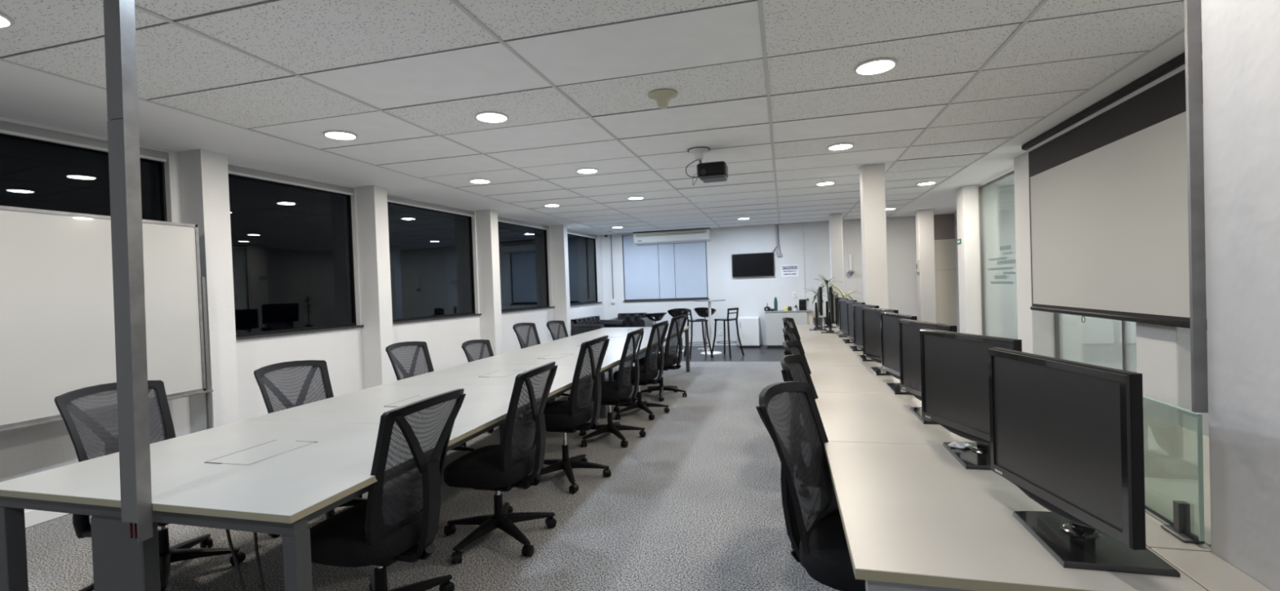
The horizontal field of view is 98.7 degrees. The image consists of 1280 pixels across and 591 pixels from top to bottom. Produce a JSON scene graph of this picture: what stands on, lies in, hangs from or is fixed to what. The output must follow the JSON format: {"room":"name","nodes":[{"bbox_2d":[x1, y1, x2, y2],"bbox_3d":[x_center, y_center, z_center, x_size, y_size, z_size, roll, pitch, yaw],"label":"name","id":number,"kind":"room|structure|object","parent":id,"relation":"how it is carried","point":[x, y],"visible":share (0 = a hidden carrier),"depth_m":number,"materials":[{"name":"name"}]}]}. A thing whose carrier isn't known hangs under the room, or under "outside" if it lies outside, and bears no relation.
{"room":"computer lab","nodes":[
{"label":"computer lab","id":0,"kind":"room"},
{"bbox_2d":[177,148,239,433],"bbox_3d":[-3.694,0.127,4.727,0.266,2.692,0.215,-2,1,15],"label":"wall pillar","id":1,"kind":"structure","parent":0,"point":[203,175],"depth_m":4.66,"materials":[{"name":"paint"}]},
{"bbox_2d":[0,116,604,482],"bbox_3d":[-3.496,0.100,5.939,0.160,2.692,15.953,-2,1,19],"label":"wall","id":2,"kind":"structure","parent":0,"point":[24,451],"depth_m":5.89,"materials":[{"name":"paint"}]},
{"bbox_2d":[24,508,71,528],"bbox_3d":[-4.294,1.477,2.435,0.090,0.110,4.450,-2,1,15],"label":"trim","id":3,"kind":"structure","parent":2,"relation":"attached to","point":[33,517],"depth_m":3.60,"materials":[{"name":"white plastic"}]},
{"bbox_2d":[0,120,168,221],"bbox_3d":[-4.302,-0.354,3.548,0.170,1.607,2.348,-2,1,19],"label":"window","id":4,"kind":"structure","parent":2,"relation":"in","point":[41,168],"depth_m":3.98,"materials":[{"name":"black glass"}]},
{"bbox_2d":[227,164,364,339],"bbox_3d":[-3.566,-0.415,5.701,0.170,1.607,1.586,-2,1,19],"label":"window","id":5,"kind":"structure","parent":2,"relation":"in","point":[291,237],"depth_m":5.64,"materials":[{"name":"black glass"}]},
{"bbox_2d":[386,195,481,324],"bbox_3d":[-2.883,-0.472,7.697,0.170,1.607,1.937,-2,1,19],"label":"window","id":6,"kind":"structure","parent":2,"relation":"in","point":[431,255],"depth_m":7.63,"materials":[{"name":"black glass"}]},
{"bbox_2d":[497,216,555,312],"bbox_3d":[-2.105,-0.536,9.973,0.170,1.607,1.937,-2,1,19],"label":"window","id":7,"kind":"structure","parent":2,"relation":"in","point":[522,245],"depth_m":9.96,"materials":[{"name":"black glass"}]},
{"bbox_2d":[567,229,602,306],"bbox_3d":[-1.294,-0.604,12.344,0.170,1.607,1.737,-2,1,19],"label":"window","id":8,"kind":"structure","parent":2,"relation":"in","point":[582,263],"depth_m":12.37,"materials":[{"name":"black glass"}]},
{"bbox_2d":[680,360,765,361],"bbox_3d":[1.782,1.193,9.947,8.900,0.004,0.030,-2,1,15],"label":"trim","id":9,"kind":"structure","parent":2,"relation":"attached to","point":[681,361],"depth_m":10.02,"materials":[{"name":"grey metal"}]},
{"bbox_2d":[355,185,395,388],"bbox_3d":[-3.100,0.077,6.463,0.264,2.692,0.196,-2,1,15],"label":"wall pillar","id":10,"kind":"structure","parent":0,"point":[371,201],"depth_m":6.38,"materials":[{"name":"paint"}]},
{"bbox_2d":[25,345,839,590],"bbox_3d":[1.285,1.348,4.713,11.200,0.101,15.900,-2,1,15],"label":"floor","id":11,"kind":"structure","parent":0,"point":[694,503],"depth_m":3.33,"materials":[{"name":"carpet"}]},
{"bbox_2d":[0,205,213,432],"bbox_3d":[-3.838,0.484,3.065,0.410,2.042,2.890,-2,1,15],"label":"whiteboard","id":12,"kind":"object","parent":11,"relation":"on","point":[57,331],"visible":0.77,"depth_m":3.66,"materials":[{"name":"grey"}]},
{"bbox_2d":[0,390,213,432],"bbox_3d":[-3.830,0.808,3.128,0.046,0.013,2.760,-2,1,15],"label":"tray","id":13,"kind":"object","parent":12,"relation":"on","point":[6,428],"depth_m":3.48,"materials":[{"name":"metal"}]},
{"bbox_2d":[53,380,245,590],"bbox_3d":[-2.503,0.960,2.843,0.646,1.005,0.676,-2,1,11],"label":"office chair","id":14,"kind":"object","parent":11,"relation":"on","point":[89,415],"visible":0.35,"depth_m":2.83,"materials":[{"name":"fabric"}]},
{"bbox_2d":[253,360,367,537],"bbox_3d":[-2.023,0.932,3.527,0.645,1.005,0.652,-2,1,20],"label":"office chair","id":15,"kind":"object","parent":11,"relation":"on","point":[284,385],"visible":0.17,"depth_m":3.59,"materials":[{"name":"fabric"}]},
{"bbox_2d":[0,326,689,590],"bbox_3d":[-0.841,0.988,5.559,1.480,0.743,7.530,-2,1,15],"label":"table","id":16,"kind":"object","parent":11,"relation":"on","point":[277,473],"visible":0.73,"depth_m":2.19,"materials":[{"name":"white laminate"}]},
{"bbox_2d":[225,528,246,590],"bbox_3d":[-1.528,1.105,2.103,0.126,0.652,0.016,-2,1,0],"label":"power cable","id":17,"kind":"object","parent":16,"relation":"hanging from","point":[228,533],"visible":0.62,"depth_m":2.10,"materials":[{"name":"black plastic"}]},
{"bbox_2d":[253,532,265,590],"bbox_3d":[-1.464,1.102,2.125,0.070,0.651,0.022,-2,1,15],"label":"power cable","id":18,"kind":"object","parent":16,"relation":"hanging from","point":[255,540],"visible":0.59,"depth_m":2.12,"materials":[{"name":"black plastic"}]},
{"bbox_2d":[309,388,466,590],"bbox_3d":[-1.110,0.919,2.337,0.654,1.005,0.650,-2,1,17],"label":"office chair","id":19,"kind":"object","parent":11,"relation":"on","point":[401,510],"visible":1,"depth_m":2.21,"materials":[{"name":"fabric"}]},
{"bbox_2d":[385,341,475,451],"bbox_3d":[-1.752,0.902,4.745,0.691,1.005,0.658,-2,1,16],"label":"office chair","id":20,"kind":"object","parent":11,"relation":"on","point":[408,359],"visible":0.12,"depth_m":4.82,"materials":[{"name":"fabric"}]},
{"bbox_2d":[461,339,493,433],"bbox_3d":[-1.484,0.925,5.828,0.696,0.905,0.659,-2,1,16],"label":"office chair","id":21,"kind":"object","parent":11,"relation":"on","point":[474,349],"visible":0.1,"depth_m":5.95,"materials":[{"name":"fabric"}]},
{"bbox_2d":[443,361,557,564],"bbox_3d":[-0.830,0.896,3.152,0.698,1.005,0.666,-2,1,13],"label":"office chair","id":22,"kind":"object","parent":11,"relation":"on","point":[505,466],"visible":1,"depth_m":3.03,"materials":[{"name":"fabric"}]},
{"bbox_2d":[512,322,569,404],"bbox_3d":[-1.210,0.846,7.010,0.682,1.005,0.644,-2,1,20],"label":"office chair","id":23,"kind":"object","parent":11,"relation":"on","point":[526,333],"visible":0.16,"depth_m":7.10,"materials":[{"name":"fabric"}]},
{"bbox_2d":[546,320,568,340],"bbox_3d":[-0.954,0.841,7.959,0.696,0.965,0.665,-2,1,19],"label":"office chair","id":24,"kind":"object","parent":11,"relation":"on","point":[557,329],"visible":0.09,"depth_m":8.09,"materials":[{"name":"fabric"}]},
{"bbox_2d":[524,335,611,493],"bbox_3d":[-0.554,0.840,4.137,0.663,1.065,0.624,-2,1,16],"label":"office chair","id":25,"kind":"object","parent":11,"relation":"on","point":[572,415],"visible":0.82,"depth_m":4.01,"materials":[{"name":"fabric"}]},
{"bbox_2d":[570,315,625,336],"bbox_3d":[-0.911,0.862,11.617,0.783,0.800,1.400,-2,1,19],"label":"sofa","id":26,"kind":"object","parent":11,"relation":"on","point":[581,325],"visible":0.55,"depth_m":11.32,"materials":[{"name":"black leather"}]},
{"bbox_2d":[579,328,645,447],"bbox_3d":[-0.285,0.829,5.164,0.686,1.035,0.636,-2,1,13],"label":"office chair","id":27,"kind":"object","parent":11,"relation":"on","point":[613,393],"visible":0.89,"depth_m":5.03,"materials":[{"name":"fabric"}]},
{"bbox_2d":[609,312,653,327],"bbox_3d":[-0.217,0.820,12.727,0.900,0.800,0.783,-2,1,15],"label":"sofa","id":28,"kind":"object","parent":11,"relation":"on","point":[631,319],"visible":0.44,"depth_m":12.87,"materials":[{"name":"black leather"}]},
{"bbox_2d":[613,320,669,420],"bbox_3d":[-0.014,0.803,6.121,0.691,1.035,0.646,-2,1,19],"label":"office chair","id":29,"kind":"object","parent":11,"relation":"on","point":[649,371],"visible":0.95,"depth_m":5.98,"materials":[{"name":"fabric"}]},
{"bbox_2d":[644,312,666,353],"bbox_3d":[0.352,0.792,11.756,0.500,0.847,0.427,-3,1,-37],"label":"stool","id":30,"kind":"object","parent":11,"relation":"on","point":[655,317],"visible":0.58,"depth_m":11.62,"materials":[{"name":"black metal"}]},
{"bbox_2d":[635,314,687,401],"bbox_3d":[0.286,0.772,7.042,0.635,1.045,0.650,-2,1,23],"label":"office chair","id":31,"kind":"object","parent":11,"relation":"on","point":[674,339],"visible":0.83,"depth_m":6.92,"materials":[{"name":"fabric"}]},
{"bbox_2d":[667,308,688,351],"bbox_3d":[0.857,0.732,11.947,0.500,0.925,0.400,-2,1,-2],"label":"stool","id":32,"kind":"object","parent":11,"relation":"on","point":[673,313],"visible":0.43,"depth_m":11.80,"materials":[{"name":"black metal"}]},
{"bbox_2d":[683,309,713,359],"bbox_3d":[1.123,0.736,10.746,0.485,0.946,0.470,-2,1,-9],"label":"bar stool","id":33,"kind":"object","parent":11,"relation":"on","point":[691,320],"visible":0.89,"depth_m":10.61,"materials":[{"name":"black"}]},
{"bbox_2d":[693,307,715,350],"bbox_3d":[1.430,0.711,12.002,0.500,0.925,0.400,-2,1,26],"label":"stool","id":34,"kind":"object","parent":11,"relation":"on","point":[701,312],"visible":0.77,"depth_m":11.89,"materials":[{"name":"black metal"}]},
{"bbox_2d":[693,299,725,354],"bbox_3d":[1.442,0.641,11.273,0.670,1.087,0.670,-2,1,15],"label":"table","id":35,"kind":"object","parent":11,"relation":"on","point":[708,301],"visible":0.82,"depth_m":11.25,"materials":[{"name":"white metal"}]},
{"bbox_2d":[710,307,744,358],"bbox_3d":[1.694,0.716,10.740,0.485,0.946,0.470,-1,1,45],"label":"bar stool","id":36,"kind":"object","parent":11,"relation":"on","point":[727,318],"visible":0.99,"depth_m":10.72,"materials":[{"name":"black"}]},
{"bbox_2d":[737,315,760,347],"bbox_3d":[2.426,0.808,12.197,0.450,0.655,0.513,-2,1,15],"label":"mini fridge","id":37,"kind":"object","parent":11,"relation":"on","point":[748,327],"visible":0.93,"depth_m":11.96,"materials":[{"name":"white plastic"}]},
{"bbox_2d":[764,309,812,347],"bbox_3d":[3.235,0.716,11.939,0.980,0.790,0.595,-2,1,15],"label":"base cabinet","id":38,"kind":"object","parent":11,"relation":"on","point":[775,337],"visible":0.6,"depth_m":11.71,"materials":[{"name":"grey"}]},
{"bbox_2d":[764,309,812,312],"bbox_3d":[3.221,0.334,11.933,0.980,0.025,0.595,-2,1,15],"label":"countertop","id":39,"kind":"structure","parent":38,"relation":"on","point":[782,310],"depth_m":11.68,"materials":[{"name":"white laminate"}]},
{"bbox_2d":[799,299,806,310],"bbox_3d":[3.484,0.197,11.770,0.150,0.235,0.220,-2,1,15],"label":"coffee machine","id":40,"kind":"object","parent":39,"relation":"on","point":[802,303],"visible":1,"depth_m":11.67,"materials":[{"name":"black plastic"}]},
{"bbox_2d":[782,317,800,338],"bbox_3d":[1.971,0.748,6.152,0.696,1.005,0.665,-2,1,23],"label":"office chair","id":41,"kind":"object","parent":11,"relation":"on","point":[788,322],"visible":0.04,"depth_m":6.38,"materials":[{"name":"fabric"}]},
{"bbox_2d":[782,327,804,353],"bbox_3d":[1.628,0.786,4.853,0.691,0.995,0.646,-2,1,23],"label":"office chair","id":42,"kind":"object","parent":11,"relation":"on","point":[790,334],"visible":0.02,"depth_m":5.09,"materials":[{"name":"fabric"}]},
{"bbox_2d":[782,341,811,373],"bbox_3d":[1.349,0.814,3.751,0.691,0.995,0.658,-2,1,23],"label":"office chair","id":43,"kind":"object","parent":11,"relation":"on","point":[791,348],"visible":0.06,"depth_m":3.97,"materials":[{"name":"fabric"}]},
{"bbox_2d":[779,355,817,549],"bbox_3d":[1.110,0.832,2.888,0.696,1.005,0.659,-2,1,24],"label":"office chair","id":44,"kind":"object","parent":11,"relation":"on","point":[794,367],"visible":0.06,"depth_m":3.12,"materials":[{"name":"fabric"}]},
{"bbox_2d":[755,381,866,590],"bbox_3d":[0.829,0.856,2.037,0.691,1.005,0.658,-1,1,35],"label":"office chair","id":45,"kind":"object","parent":11,"relation":"on","point":[788,411],"visible":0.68,"depth_m":2.14,"materials":[{"name":"fabric"}]},
{"bbox_2d":[795,324,1271,590],"bbox_3d":[2.186,0.896,4.728,1.480,0.740,7.489,-2,1,15],"label":"desk","id":46,"kind":"object","parent":11,"relation":"on","point":[913,517],"visible":0.39,"depth_m":1.62,"materials":[{"name":"beige laminate"}]},
{"bbox_2d":[804,288,825,325],"bbox_3d":[2.661,0.167,8.229,0.359,0.570,0.359,-2,1,-21],"label":"potted fern","id":47,"kind":"object","parent":46,"relation":"on","point":[820,319],"visible":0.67,"depth_m":8.19,"materials":[{"name":"green plant"}]},
{"bbox_2d":[813,317,822,325],"bbox_3d":[2.668,0.392,8.224,0.140,0.120,0.140,-2,1,15],"label":"pot","id":48,"kind":"object","parent":47,"relation":"on","point":[820,319],"depth_m":8.17,"materials":[{"name":"grey"}]},
{"bbox_2d":[808,286,826,330],"bbox_3d":[2.434,0.177,7.557,0.220,0.588,0.500,-2,1,15],"label":"monitor","id":49,"kind":"object","parent":46,"relation":"on","point":[816,327],"visible":1,"depth_m":7.44,"materials":[{"name":"black"}]},
{"bbox_2d":[820,285,836,328],"bbox_3d":[2.690,0.162,7.872,0.220,0.588,0.500,-2,1,21],"label":"monitor","id":50,"kind":"object","parent":46,"relation":"on","point":[828,305],"visible":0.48,"depth_m":7.85,"materials":[{"name":"black"}]},
{"bbox_2d":[813,274,843,324],"bbox_3d":[2.846,0.056,8.282,0.424,0.777,0.509,-2,1,15],"label":"dracaena","id":51,"kind":"object","parent":46,"relation":"on","point":[825,281],"visible":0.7,"depth_m":8.27,"materials":[{"name":"green"}]},
{"bbox_2d":[820,292,839,333],"bbox_3d":[2.459,0.223,7.088,0.220,0.508,0.501,-1,1,29],"label":"monitor","id":52,"kind":"object","parent":46,"relation":"on","point":[832,314],"visible":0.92,"depth_m":6.95,"materials":[{"name":"black"}]},
{"bbox_2d":[835,297,848,337],"bbox_3d":[2.488,0.255,6.615,0.220,0.458,0.498,-2,1,15],"label":"monitor","id":53,"kind":"object","parent":46,"relation":"on","point":[837,299],"visible":0.35,"depth_m":6.76,"materials":[{"name":"black"}]},
{"bbox_2d":[825,285,861,299],"bbox_3d":[2.775,0.158,7.464,0.463,0.605,0.510,-2,1,15],"label":"spider plant","id":54,"kind":"object","parent":46,"relation":"on","point":[838,289],"visible":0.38,"depth_m":7.45,"materials":[{"name":"green plant"}]},
{"bbox_2d":[839,298,857,343],"bbox_3d":[2.315,0.272,5.978,0.230,0.458,0.494,-2,1,15],"label":"monitor","id":55,"kind":"object","parent":46,"relation":"on","point":[842,303],"visible":0.42,"depth_m":6.09,"materials":[{"name":"black"}]},
{"bbox_2d":[846,301,865,351],"bbox_3d":[2.147,0.288,5.319,0.220,0.458,0.497,-2,1,15],"label":"monitor","id":56,"kind":"object","parent":46,"relation":"on","point":[849,304],"visible":0.4,"depth_m":5.45,"materials":[{"name":"black"}]},
{"bbox_2d":[853,303,879,361],"bbox_3d":[1.967,0.305,4.665,0.236,0.458,0.492,-2,1,15],"label":"monitor","id":57,"kind":"object","parent":46,"relation":"on","point":[857,308],"visible":0.3,"depth_m":4.79,"materials":[{"name":"black"}]},
{"bbox_2d":[862,306,898,375],"bbox_3d":[1.782,0.323,3.990,0.250,0.458,0.486,-2,1,15],"label":"monitor","id":58,"kind":"object","parent":46,"relation":"on","point":[871,321],"visible":0.48,"depth_m":4.07,"materials":[{"name":"black"}]},
{"bbox_2d":[880,311,916,395],"bbox_3d":[1.625,0.339,3.338,0.222,0.458,0.497,-2,1,15],"label":"monitor","id":59,"kind":"object","parent":46,"relation":"on","point":[890,343],"visible":0.38,"depth_m":3.42,"materials":[{"name":"black"}]},
{"bbox_2d":[898,319,956,424],"bbox_3d":[1.443,0.357,2.678,0.238,0.458,0.491,-2,1,15],"label":"monitor","id":60,"kind":"object","parent":46,"relation":"on","point":[908,330],"visible":0.34,"depth_m":2.79,"materials":[{"name":"black"}]},
{"bbox_2d":[920,328,1022,470],"bbox_3d":[1.263,0.373,2.075,0.270,0.458,0.474,-2,1,15],"label":"monitor","id":61,"kind":"object","parent":46,"relation":"on","point":[955,392],"visible":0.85,"depth_m":2.09,"materials":[{"name":"black"}]},
{"bbox_2d":[947,441,972,448],"bbox_3d":[1.240,0.578,2.127,0.075,0.018,0.058,-1,1,41],"label":"plastic wrap","id":62,"kind":"object","parent":61,"relation":"on","point":[954,444],"visible":1,"depth_m":2.12,"materials":[{"name":"grey"}]},
{"bbox_2d":[987,347,1180,577],"bbox_3d":[1.111,0.389,1.406,0.232,0.458,0.493,-2,1,15],"label":"monitor","id":63,"kind":"object","parent":46,"relation":"on","point":[1068,434],"visible":1,"depth_m":1.33,"materials":[{"name":"black"}]},
{"bbox_2d":[1142,395,1204,543],"bbox_3d":[1.500,0.434,1.889,0.044,0.326,1.170,-2,1,15],"label":"divider","id":64,"kind":"object","parent":46,"relation":"on","point":[1180,527],"visible":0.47,"depth_m":1.37,"materials":[{"name":"green"}]},
{"bbox_2d":[475,208,502,355],"bbox_3d":[-2.357,0.015,8.636,0.264,2.692,0.200,-2,1,15],"label":"wall pillar","id":65,"kind":"structure","parent":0,"point":[486,220],"depth_m":8.55,"materials":[{"name":"paint"}]},
{"bbox_2d":[551,224,571,336],"bbox_3d":[-1.559,-0.051,10.969,0.262,2.692,0.160,-2,1,15],"label":"wall pillar","id":66,"kind":"structure","parent":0,"point":[559,233],"depth_m":10.89,"materials":[{"name":"paint"}]},
{"bbox_2d":[0,0,1201,235],"bbox_3d":[1.188,-1.423,4.668,11.200,0.073,15.900,-2,1,15],"label":"ceiling","id":67,"kind":"structure","parent":0,"point":[766,86],"depth_m":3.50,"materials":[{"name":"grey"}]},
{"bbox_2d":[0,13,14,27],"bbox_3d":[-2.861,-1.204,2.356,0.238,0.012,0.238,-2,1,15],"label":"recessed light","id":68,"kind":"object","parent":67,"relation":"in","point":[5,21],"visible":1,"depth_m":2.42,"materials":[{"name":"white plastic"}]},
{"bbox_2d":[0,16,9,26],"bbox_3d":[-2.861,-1.202,2.356,0.208,0.008,0.208,-2,1,15],"label":"diffuser","id":69,"kind":"object","parent":68,"relation":"attached to","point":[4,20],"depth_m":2.42,"materials":[{"name":"plastic"}]},
{"bbox_2d":[102,0,153,542],"bbox_3d":[-1.716,-0.208,1.839,0.116,2.067,0.044,-2,1,15],"label":"pole","id":70,"kind":"object","parent":67,"relation":"hanging from","point":[119,20],"visible":1,"depth_m":1.83,"materials":[{"name":"grey metal"}]},
{"bbox_2d":[323,130,357,139],"bbox_3d":[-2.347,-1.254,4.309,0.238,0.012,0.238,-2,1,15],"label":"recessed light","id":71,"kind":"object","parent":67,"relation":"in","point":[338,135],"visible":1,"depth_m":4.28,"materials":[{"name":"white plastic"}]},
{"bbox_2d":[469,178,490,183],"bbox_3d":[-1.828,-1.305,6.281,0.238,0.012,0.238,-2,1,15],"label":"recessed light","id":72,"kind":"object","parent":67,"relation":"in","point":[473,180],"visible":1,"depth_m":6.26,"materials":[{"name":"white plastic"}]},
{"bbox_2d":[475,111,508,122],"bbox_3d":[-1.076,-1.294,3.994,0.238,0.012,0.238,-2,1,15],"label":"recessed light","id":73,"kind":"object","parent":67,"relation":"in","point":[487,117],"visible":1,"depth_m":3.97,"materials":[{"name":"white plastic"}]},
{"bbox_2d":[576,168,598,173],"bbox_3d":[-0.567,-1.343,5.928,0.238,0.012,0.238,-2,1,15],"label":"recessed light","id":74,"kind":"object","parent":67,"relation":"in","point":[586,171],"visible":1,"depth_m":5.90,"materials":[{"name":"white plastic"}]},
{"bbox_2d":[577,168,596,173],"bbox_3d":[-0.567,-1.341,5.928,0.208,0.008,0.208,-2,1,15],"label":"diffuser","id":75,"kind":"object","parent":74,"relation":"attached to","point":[580,171],"depth_m":5.90,"materials":[{"name":"plastic"}]},
{"bbox_2d":[648,88,677,108],"bbox_3d":[0.152,-1.292,3.650,0.196,0.090,0.196,-2,1,15],"label":"smoke detector","id":76,"kind":"object","parent":67,"relation":"attached to","point":[662,96],"visible":1,"depth_m":3.61,"materials":[{"name":"beige plastic"}]},
{"bbox_2d":[685,146,728,185],"bbox_3d":[0.618,-1.212,5.167,0.388,0.334,0.255,-2,1,15],"label":"projector","id":77,"kind":"object","parent":67,"relation":"hanging from","point":[713,171],"visible":1,"depth_m":5.07,"materials":[{"name":"black plastic"}]},
{"bbox_2d":[815,181,835,185],"bbox_3d":[2.435,-1.470,7.224,0.238,0.012,0.238,-2,1,15],"label":"recessed light","id":78,"kind":"object","parent":67,"relation":"in","point":[827,183],"visible":1,"depth_m":7.18,"materials":[{"name":"white plastic"}]},
{"bbox_2d":[817,182,833,185],"bbox_3d":[2.435,-1.468,7.224,0.208,0.008,0.208,-2,1,15],"label":"diffuser","id":79,"kind":"object","parent":78,"relation":"attached to","point":[820,183],"depth_m":7.19,"materials":[{"name":"plastic"}]},
{"bbox_2d":[827,142,853,150],"bbox_3d":[1.916,-1.420,5.252,0.238,0.012,0.238,-2,1,15],"label":"recessed light","id":80,"kind":"object","parent":67,"relation":"in","point":[845,145],"visible":1,"depth_m":5.22,"materials":[{"name":"white plastic"}]},
{"bbox_2d":[829,144,852,150],"bbox_3d":[1.916,-1.418,5.252,0.208,0.008,0.208,-2,1,15],"label":"diffuser","id":81,"kind":"object","parent":80,"relation":"attached to","point":[834,147],"depth_m":5.24,"materials":[{"name":"plastic"}]},
{"bbox_2d":[853,57,897,75],"bbox_3d":[1.412,-1.370,3.296,0.238,0.012,0.238,-2,1,15],"label":"recessed light","id":82,"kind":"object","parent":67,"relation":"in","point":[875,66],"visible":1,"depth_m":3.28,"materials":[{"name":"white plastic"}]},
{"bbox_2d":[916,181,936,185],"bbox_3d":[3.907,-1.527,7.497,0.238,0.012,0.238,-2,1,15],"label":"recessed light","id":83,"kind":"object","parent":67,"relation":"in","point":[929,182],"visible":1,"depth_m":7.46,"materials":[{"name":"white plastic"}]},
{"bbox_2d":[918,182,934,185],"bbox_3d":[3.907,-1.525,7.497,0.208,0.008,0.208,-2,1,15],"label":"diffuser","id":84,"kind":"object","parent":83,"relation":"attached to","point":[923,183],"depth_m":7.46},
{"bbox_2d":[1021,50,1207,330],"bbox_3d":[3.511,-0.615,4.124,0.090,1.698,2.790,-2,1,15],"label":"projection screen","id":85,"kind":"object","parent":67,"relation":"hanging from","point":[1108,182],"visible":0.77,"depth_m":3.98,"materials":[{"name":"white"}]},
{"bbox_2d":[601,216,918,346],"bbox_3d":[3.721,-0.286,12.176,10.200,2.750,0.150,-2,1,15],"label":"wall","id":86,"kind":"structure","parent":0,"point":[750,295],"depth_m":12.29,"materials":[{"name":"paint"}]},
{"bbox_2d":[610,234,615,303],"bbox_3d":[-0.671,-0.640,13.219,0.080,1.652,0.050,-2,1,15],"label":"drain pipe","id":87,"kind":"object","parent":86,"relation":"attached to","point":[613,299],"visible":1,"depth_m":13.21,"materials":[{"name":"grey"}]},
{"bbox_2d":[622,235,709,302],"bbox_3d":[0.581,-0.676,12.945,2.060,1.595,0.120,-2,1,15],"label":"window","id":88,"kind":"structure","parent":86,"relation":"in","point":[642,266],"depth_m":12.97,"materials":[{"name":"grey"}]},
{"bbox_2d":[632,227,710,245],"bbox_3d":[0.731,-1.359,12.732,1.780,0.288,0.242,-2,1,15],"label":"air conditioner","id":89,"kind":"object","parent":86,"relation":"attached to","point":[691,235],"visible":1,"depth_m":12.65,"materials":[{"name":"white plastic"}]},
{"bbox_2d":[636,229,705,236],"bbox_3d":[0.699,-1.426,12.619,1.600,0.076,0.010,-2,1,15],"label":"grille","id":90,"kind":"object","parent":89,"relation":"attached to","point":[677,233],"depth_m":12.60,"materials":[{"name":"grey paint"}]},
{"bbox_2d":[731,252,774,277],"bbox_3d":[2.540,-0.685,12.362,0.920,0.525,0.072,-2,1,15],"label":"television","id":91,"kind":"object","parent":86,"relation":"attached to","point":[751,264],"visible":1,"depth_m":12.33,"materials":[{"name":"black"}]},
{"bbox_2d":[773,224,782,257],"bbox_3d":[3.038,-1.221,12.231,0.202,0.715,0.045,-2,1,15],"label":"conduit","id":92,"kind":"object","parent":86,"relation":"attached to","point":[776,225],"visible":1,"depth_m":12.22,"materials":[{"name":"grey metal"}]},
{"bbox_2d":[781,264,798,277],"bbox_3d":[3.324,-0.545,12.191,0.370,0.265,0.010,-2,1,15],"label":"wall sign","id":93,"kind":"object","parent":86,"relation":"attached to","point":[792,270],"visible":1,"depth_m":12.19,"materials":[{"name":"white paper"}]},
{"bbox_2d":[802,222,805,299],"bbox_3d":[3.627,-0.253,12.118,0.025,2.692,0.012,-2,1,15],"label":"trim","id":94,"kind":"structure","parent":86,"relation":"attached to","point":[802,223],"depth_m":12.11,"materials":[{"name":"grey"}]},
{"bbox_2d":[847,254,854,275],"bbox_3d":[4.527,-0.653,11.804,0.150,0.460,0.150,-2,1,15],"label":"wall dispenser","id":95,"kind":"object","parent":86,"relation":"attached to","point":[851,273],"visible":1,"depth_m":11.83,"materials":[{"name":"white plastic"}]},
{"bbox_2d":[933,213,957,332],"bbox_3d":[6.245,-0.333,11.412,0.570,2.692,0.030,-2,1,15],"label":"door","id":96,"kind":"structure","parent":86,"relation":"in","point":[944,224],"depth_m":11.38,"materials":[{"name":"beige"}]},
{"bbox_2d":[828,213,844,297],"bbox_3d":[3.869,-0.239,10.778,0.225,2.692,0.220,-2,1,15],"label":"wall column","id":97,"kind":"structure","parent":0,"point":[835,220],"depth_m":10.66,"materials":[{"name":"paint"}]},
{"bbox_2d":[859,163,888,309],"bbox_3d":[2.682,-0.123,6.268,0.235,2.692,0.230,-2,1,15],"label":"wall column","id":98,"kind":"structure","parent":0,"point":[872,177],"depth_m":6.15,"materials":[{"name":"paint"}]},
{"bbox_2d":[915,208,936,322],"bbox_3d":[5.503,-0.293,10.569,0.265,2.692,0.250,-2,1,15],"label":"wall pillar","id":99,"kind":"structure","parent":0,"point":[925,238],"depth_m":10.45,"materials":[{"name":"paint"}]},
{"bbox_2d":[915,259,919,272],"bbox_3d":[5.343,-0.567,10.578,0.034,0.250,0.180,-2,1,15],"label":"panel","id":100,"kind":"object","parent":99,"relation":"attached to","point":[917,267],"visible":1,"depth_m":10.50,"materials":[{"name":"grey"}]},
{"bbox_2d":[954,213,959,333],"bbox_3d":[6.118,-0.300,9.652,0.080,2.692,3.510,-2,1,15],"label":"wall","id":101,"kind":"structure","parent":0,"point":[955,214],"depth_m":11.26,"materials":[{"name":"paint"}]},
{"bbox_2d":[955,184,982,335],"bbox_3d":[4.818,-0.227,7.994,0.250,2.692,0.320,-2,1,15],"label":"wall pillar","id":102,"kind":"structure","parent":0,"point":[967,197],"depth_m":7.85,"materials":[{"name":"paint"}]},
{"bbox_2d":[978,169,1017,339],"bbox_3d":[4.641,-0.187,6.946,0.040,2.660,1.800,-2,1,15],"label":"glass","id":103,"kind":"object","parent":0,"point":[996,197],"visible":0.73,"depth_m":7.21,"materials":[{"name":"clear glass"}]},
{"bbox_2d":[1013,151,1054,357],"bbox_3d":[4.272,-0.173,5.916,0.250,2.692,0.380,-2,1,15],"label":"wall pillar","id":104,"kind":"structure","parent":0,"point":[1036,329],"depth_m":5.87,"materials":[{"name":"paint"}]},
{"bbox_2d":[1053,312,1137,373],"bbox_3d":[4.092,-0.134,4.857,0.040,2.660,1.760,-2,1,15],"label":"glass","id":105,"kind":"object","parent":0,"point":[1102,342],"depth_m":4.99,"materials":[{"name":"clear glass"}]},
{"bbox_2d":[1135,322,1208,436],"bbox_3d":[3.720,-0.120,3.818,0.250,2.692,0.440,-2,1,15],"label":"wall pillar","id":106,"kind":"structure","parent":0,"point":[1163,353],"depth_m":3.74,"materials":[{"name":"paint"}]},
{"bbox_2d":[1200,0,1279,590],"bbox_3d":[0.916,0.059,-1.015,0.355,2.692,4.700,-2,1,15],"label":"wall","id":107,"kind":"structure","parent":0,"point":[1241,38],"depth_m":1.19,"materials":[{"name":"paint"}]},
{"bbox_2d":[1183,0,1208,413],"bbox_3d":[1.311,-0.530,1.302,0.026,1.620,0.010,-2,1,15],"label":"trim","id":108,"kind":"structure","parent":107,"relation":"attached to","point":[1193,30],"depth_m":1.30,"materials":[{"name":"metal"}]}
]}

